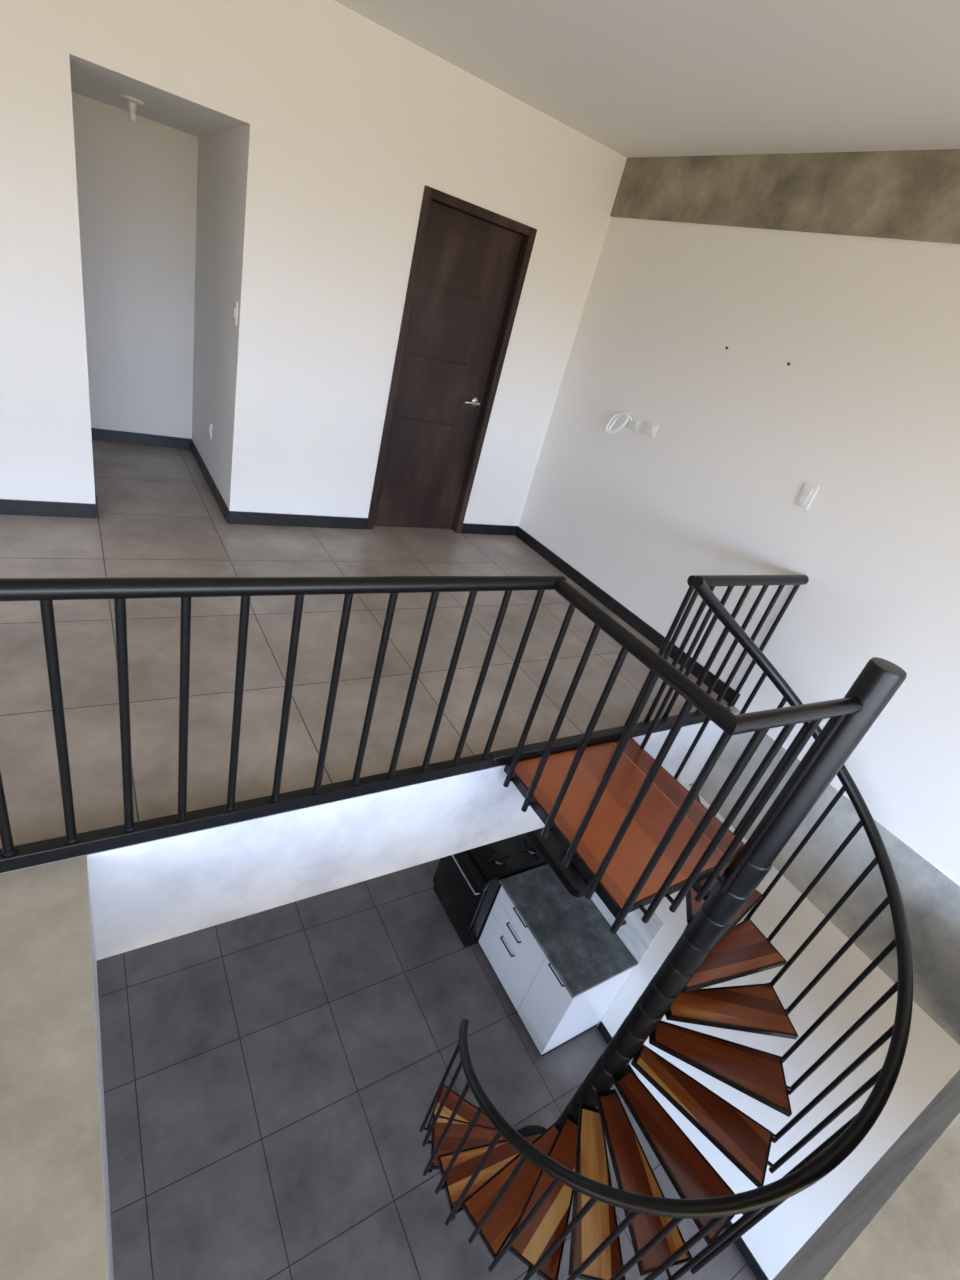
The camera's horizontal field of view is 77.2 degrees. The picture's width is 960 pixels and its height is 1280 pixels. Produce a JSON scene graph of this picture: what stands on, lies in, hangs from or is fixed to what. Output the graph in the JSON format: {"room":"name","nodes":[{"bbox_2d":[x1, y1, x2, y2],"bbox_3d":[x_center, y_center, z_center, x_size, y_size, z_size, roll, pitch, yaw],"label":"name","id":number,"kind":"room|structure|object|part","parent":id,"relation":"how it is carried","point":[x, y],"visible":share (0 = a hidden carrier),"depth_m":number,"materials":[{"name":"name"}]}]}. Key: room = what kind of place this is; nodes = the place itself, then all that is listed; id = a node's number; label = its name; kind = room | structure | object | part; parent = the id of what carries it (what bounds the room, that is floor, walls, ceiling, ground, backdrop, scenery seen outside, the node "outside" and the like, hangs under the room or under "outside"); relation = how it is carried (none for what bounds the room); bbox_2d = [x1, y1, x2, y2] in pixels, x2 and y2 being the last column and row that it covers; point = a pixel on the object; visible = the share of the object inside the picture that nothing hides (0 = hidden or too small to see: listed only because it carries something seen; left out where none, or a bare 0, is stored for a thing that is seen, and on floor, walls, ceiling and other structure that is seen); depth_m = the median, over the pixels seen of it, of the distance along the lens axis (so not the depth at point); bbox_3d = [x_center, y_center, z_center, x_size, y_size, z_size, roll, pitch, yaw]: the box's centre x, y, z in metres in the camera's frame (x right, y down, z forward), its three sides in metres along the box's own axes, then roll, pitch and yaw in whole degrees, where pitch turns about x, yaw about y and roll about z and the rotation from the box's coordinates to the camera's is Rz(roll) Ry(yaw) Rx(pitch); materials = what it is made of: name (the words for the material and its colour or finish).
{"room":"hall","nodes":[
{"label":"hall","id":0,"kind":"room"},
{"bbox_2d":[72,92,197,438],"bbox_3d":[-3.298,-2.464,3.787,2.725,2.194,0.120,-4,35,-33],"label":"wall","id":1,"kind":"structure","parent":0,"point":[137,181],"depth_m":4.21,"materials":[{"name":"white paint"}]},
{"bbox_2d":[70,59,242,136],"bbox_3d":[-2.667,-2.943,2.767,2.725,0.100,1.390,-4,35,-33],"label":"ceiling","id":2,"kind":"structure","parent":0,"point":[87,81],"depth_m":3.21,"materials":[{"name":"white paint"}]},
{"bbox_2d":[119,93,143,121],"bbox_3d":[-1.879,-2.863,3.251,0.116,0.102,0.116,-4,35,-33],"label":"holder","id":3,"kind":"object","parent":2,"relation":"attached to","point":[132,102],"visible":1,"depth_m":3.23,"materials":[{"name":"white plastic"}]},
{"bbox_2d":[128,101,135,110],"bbox_3d":[-1.875,-2.877,3.243,0.040,0.032,0.040,-4,35,-33],"label":"socket","id":4,"kind":"object","parent":3,"relation":"attached to","point":[131,105],"depth_m":3.23,"materials":[{"name":"white plastic"}]},
{"bbox_3d":[-1.885,-2.842,3.262,0.036,0.052,0.036,-4,35,-33],"label":"bulb","id":5,"kind":"part","parent":3,"relation":"part of","materials":[{"name":"white glass"}]},
{"bbox_2d":[192,126,243,500],"bbox_3d":[-1.769,-2.180,4.084,0.120,2.194,1.510,-4,35,-33],"label":"wall","id":6,"kind":"structure","parent":0,"point":[219,165],"depth_m":3.89,"materials":[{"name":"white paint"}]},
{"bbox_2d":[208,421,211,438],"bbox_3d":[-1.909,-1.483,4.251,0.017,0.110,0.070,-4,35,-33],"label":"wall outlet","id":7,"kind":"object","parent":6,"relation":"attached to","point":[210,423],"visible":1,"depth_m":4.24,"materials":[{"name":"white plastic"}]},
{"bbox_2d":[233,300,237,324],"bbox_3d":[-1.392,-1.860,3.417,0.017,0.120,0.075,-4,35,-33],"label":"light switch","id":8,"kind":"object","parent":6,"relation":"attached to","point":[235,308],"visible":1,"depth_m":3.40,"materials":[{"name":"white plastic"}]},
{"bbox_2d":[0,0,626,525],"bbox_3d":[-2.120,-1.896,2.894,6.850,2.675,0.210,-4,35,-33],"label":"wall","id":9,"kind":"structure","parent":0,"point":[347,120],"depth_m":3.29,"materials":[{"name":"white paint"}]},
{"bbox_2d":[0,428,518,535],"bbox_3d":[-2.841,-1.151,3.917,6.670,0.085,1.552,-4,35,-33],"label":"baseboard","id":10,"kind":"structure","parent":9,"relation":"attached to","point":[7,506],"depth_m":4.21,"materials":[{"name":"black tile"}]},
{"bbox_2d":[367,185,536,532],"bbox_3d":[-0.274,-1.784,4.239,0.820,2.125,0.164,-4,35,-33],"label":"door","id":11,"kind":"structure","parent":9,"relation":"in","point":[470,262],"depth_m":4.14,"materials":[{"name":"brown wood"}]},
{"bbox_3d":[-0.052,-1.728,4.377,0.145,0.068,0.061,-4,35,-33],"label":"handle","id":12,"kind":"part","parent":11,"relation":"part of","materials":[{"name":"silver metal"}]},
{"bbox_2d":[0,721,722,960],"bbox_3d":[-2.319,-0.217,3.210,6.655,0.525,4.036,-4,35,-33],"label":"wall","id":13,"kind":"structure","parent":0,"point":[143,894],"depth_m":2.24,"materials":[{"name":"white paint"}]},
{"bbox_2d":[0,439,739,1279],"bbox_3d":[-0.930,1.286,1.267,6.670,0.540,9.680,-4,35,-33],"label":"floor","id":14,"kind":"structure","parent":0,"point":[159,515],"depth_m":2.58,"materials":[{"name":"tile"}]},
{"bbox_2d":[0,576,565,872],"bbox_3d":[-1.873,0.302,1.032,4.939,0.900,0.051,-4,35,-33],"label":"railing","id":15,"kind":"object","parent":14,"relation":"on","point":[44,590],"visible":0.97,"depth_m":1.79,"materials":[{"name":"black metal"}]},
{"bbox_3d":[-1.999,0.660,1.220,4.890,0.054,0.044,-4,35,-33],"label":"rail","id":16,"kind":"part","parent":15,"relation":"part of","materials":[{"name":"black metal"}]},
{"bbox_3d":[-1.763,-0.056,0.833,4.929,0.051,0.051,-4,35,-33],"label":"handrail","id":17,"kind":"part","parent":15,"relation":"part of","materials":[{"name":"black metal"}]},
{"bbox_2d":[490,575,808,766],"bbox_3d":[0.873,0.096,2.860,1.766,0.873,0.099,-4,35,-33],"label":"railing","id":18,"kind":"object","parent":14,"relation":"on","point":[501,757],"visible":0.64,"depth_m":2.96,"materials":[{"name":"black metal"}]},
{"bbox_3d":[0.734,0.458,3.006,1.648,0.054,0.048,-4,35,-33],"label":"rail","id":19,"kind":"part","parent":18,"relation":"part of","materials":[{"name":"black metal"}]},
{"bbox_3d":[1.321,-0.289,2.913,0.913,0.052,0.052,-4,35,-33],"label":"handrail","id":20,"kind":"part","parent":18,"relation":"part of","materials":[{"name":"black metal"}]},
{"bbox_2d":[97,858,756,1279],"bbox_3d":[-1.161,3.945,2.130,6.900,0.120,8.650,-4,35,-33],"label":"floor","id":21,"kind":"structure","parent":0,"point":[272,1077],"depth_m":3.88,"materials":[{"name":"tile"}]},
{"bbox_2d":[433,833,547,946],"bbox_3d":[0.091,2.003,5.145,0.780,0.900,0.604,-4,35,-33],"label":"stove","id":22,"kind":"object","parent":21,"relation":"on","point":[467,886],"visible":0.51,"depth_m":4.84,"materials":[{"name":"black metal"}]},
{"bbox_3d":[-0.186,2.032,4.970,0.034,0.600,0.592,-4,35,-33],"label":"oven door","id":23,"kind":"part","parent":22,"relation":"part of","materials":[{"name":"black"}]},
{"bbox_3d":[-0.153,1.815,4.825,0.045,0.018,0.553,-4,35,-33],"label":"handle","id":24,"kind":"part","parent":22,"relation":"part of","materials":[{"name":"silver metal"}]},
{"bbox_3d":[-0.099,1.727,4.796,0.041,0.100,0.600,-4,35,-33],"label":"control panel","id":25,"kind":"part","parent":22,"relation":"part of","materials":[{"name":"black metal"}]},
{"bbox_3d":[0.155,1.722,4.757,0.153,0.025,0.153,20,29,6],"label":"burner","id":26,"kind":"part","parent":22,"relation":"part of","materials":[{"name":"black metal"}]},
{"bbox_2d":[468,833,546,881],"bbox_3d":[0.211,1.651,4.957,0.710,0.016,0.600,-4,35,-33],"label":"cooktop","id":27,"kind":"object","parent":22,"relation":"in","point":[497,861],"depth_m":4.78,"materials":[{"name":"black"}]},
{"bbox_3d":[0.431,1.702,4.937,0.153,0.025,0.153,20,29,6],"label":"burner","id":28,"kind":"part","parent":22,"relation":"part of","materials":[{"name":"black metal"}]},
{"bbox_2d":[478,886,634,1055],"bbox_3d":[0.534,2.446,4.666,0.619,0.832,0.934,-4,35,-33],"label":"base cabinet","id":29,"kind":"object","parent":21,"relation":"on","point":[549,1013],"visible":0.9,"depth_m":4.42,"materials":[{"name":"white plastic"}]},
{"bbox_3d":[0.193,2.496,4.703,0.019,0.412,0.605,-4,35,-33],"label":"drawer","id":30,"kind":"part","parent":29,"relation":"part of","materials":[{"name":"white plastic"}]},
{"bbox_3d":[0.209,2.352,4.617,0.033,0.012,0.182,-4,35,-33],"label":"handle","id":31,"kind":"part","parent":29,"relation":"part of","materials":[{"name":"grey metal"}]},
{"bbox_3d":[0.252,2.207,4.535,0.033,0.012,0.182,-4,35,-33],"label":"handle","id":32,"kind":"part","parent":29,"relation":"part of","materials":[{"name":"grey metal"}]},
{"bbox_3d":[0.267,2.248,4.562,0.019,0.172,0.605,-4,35,-33],"label":"drawer","id":33,"kind":"part","parent":29,"relation":"part of","materials":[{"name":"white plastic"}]},
{"bbox_3d":[0.299,2.046,4.444,0.033,0.012,0.182,-4,35,-33],"label":"handle","id":34,"kind":"part","parent":29,"relation":"part of","materials":[{"name":"grey metal"}]},
{"bbox_3d":[0.311,2.099,4.478,0.019,0.175,0.605,-4,35,-33],"label":"drawer","id":35,"kind":"part","parent":29,"relation":"part of","materials":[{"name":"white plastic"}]},
{"bbox_3d":[0.467,2.599,4.295,0.019,0.765,0.325,-4,35,-33],"label":"door","id":36,"kind":"part","parent":29,"relation":"part of","materials":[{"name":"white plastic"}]},
{"bbox_3d":[0.526,2.294,4.125,0.033,0.012,0.182,-4,35,-33],"label":"handle","id":37,"kind":"part","parent":29,"relation":"part of","materials":[{"name":"grey metal"}]},
{"bbox_2d":[499,864,637,997],"bbox_3d":[0.641,2.083,4.458,0.621,0.028,0.946,-4,35,-33],"label":"countertop","id":38,"kind":"structure","parent":29,"relation":"on","point":[573,934],"depth_m":4.38,"materials":[{"name":"grey stone"}]},
{"bbox_2d":[420,576,912,1279],"bbox_3d":[0.770,1.721,2.825,1.536,3.928,1.588,-4,35,-33],"label":"spiral staircase","id":39,"kind":"structure","parent":21,"relation":"on","point":[639,838],"depth_m":2.60,"materials":[{"name":"black metal"}]},
{"bbox_3d":[0.740,0.015,2.016,0.637,0.052,0.840,-4,35,-33],"label":"landing handrail","id":40,"kind":"part","parent":39,"relation":"part of","materials":[{"name":"black metal"}]},
{"bbox_2d":[334,0,959,157],"bbox_3d":[0.225,-0.835,-0.713,7.100,0.150,8.490,-4,35,-33],"label":"ceiling","id":41,"kind":"structure","parent":0,"point":[637,78],"depth_m":2.49,"materials":[{"name":"white paint"}]},
{"bbox_2d":[518,217,959,1279],"bbox_3d":[2.260,1.457,2.664,0.195,5.270,8.300,-4,35,-33],"label":"wall","id":42,"kind":"structure","parent":0,"point":[864,411],"depth_m":3.22,"materials":[{"name":"white paint"}]},
{"bbox_2d":[527,828,589,897],"bbox_3d":[0.728,1.434,4.351,0.514,0.305,0.652,-4,35,-33],"label":"range hood","id":43,"kind":"object","parent":42,"relation":"attached to","point":[575,883],"visible":0.14,"depth_m":4.24,"materials":[{"name":"black metal"}]},
{"bbox_2d":[605,412,631,433],"bbox_3d":[0.947,-1.482,4.114,0.054,0.171,0.185,-4,35,-33],"label":"cable coil","id":44,"kind":"object","parent":42,"relation":"hanging from","point":[608,430],"visible":1,"depth_m":4.12,"materials":[{"name":"white plastic"}]},
{"bbox_2d":[591,892,663,962],"bbox_3d":[0.766,1.654,4.782,0.011,0.447,1.732,-4,35,-33],"label":"backsplash","id":45,"kind":"structure","parent":42,"relation":"attached to","point":[637,935],"depth_m":4.29,"materials":[{"name":"white tile"}]},
{"bbox_2d":[515,527,740,705],"bbox_3d":[0.914,-0.293,4.365,0.012,0.085,2.424,-4,35,-33],"label":"baseboard","id":46,"kind":"structure","parent":42,"relation":"attached to","point":[617,608],"depth_m":4.27,"materials":[{"name":"black tile"}]},
{"bbox_2d":[624,415,641,431],"bbox_3d":[1.028,-1.462,4.052,0.019,0.085,0.130,-4,35,-33],"label":"wall outlet","id":47,"kind":"object","parent":42,"relation":"attached to","point":[634,425],"visible":0.84,"depth_m":4.03,"materials":[{"name":"white plastic"}]},
{"bbox_2d":[640,420,657,437],"bbox_3d":[1.105,-1.383,3.943,0.019,0.085,0.130,-4,35,-33],"label":"wall outlet","id":48,"kind":"object","parent":42,"relation":"attached to","point":[649,429],"visible":1,"depth_m":3.93,"materials":[{"name":"white plastic"}]},
{"bbox_2d":[597,1022,768,1279],"bbox_3d":[2.243,4.432,2.835,0.012,0.085,5.370,-4,35,-33],"label":"baseboard","id":49,"kind":"structure","parent":42,"relation":"attached to","point":[739,1243],"depth_m":3.69,"materials":[{"name":"black tile"}]},
{"bbox_2d":[610,149,959,243],"bbox_3d":[2.998,-0.858,1.275,0.192,0.325,8.140,-4,35,-33],"label":"beam","id":50,"kind":"structure","parent":42,"relation":"attached to","point":[904,194],"depth_m":3.01,"materials":[{"name":"concrete"}]},
{"bbox_2d":[794,482,818,509],"bbox_3d":[1.690,-0.748,3.119,0.019,0.122,0.080,-4,35,-33],"label":"light switch","id":51,"kind":"object","parent":42,"relation":"attached to","point":[808,491],"visible":1,"depth_m":3.11,"materials":[{"name":"white plastic"}]},
{"bbox_2d":[688,731,959,1044],"bbox_3d":[2.250,1.489,2.682,0.195,0.615,8.300,-4,35,-33],"label":"trim","id":52,"kind":"structure","parent":42,"relation":"attached to","point":[931,899],"depth_m":2.98,"materials":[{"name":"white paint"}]},
{"bbox_2d":[773,1069,959,1279],"bbox_3d":[1.889,2.747,0.271,3.195,0.615,3.985,-4,35,-33],"label":"ledge","id":53,"kind":"object","parent":42,"relation":"attached to","point":[901,1221],"visible":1,"depth_m":1.56,"materials":[{"name":"concrete"}]}
]}

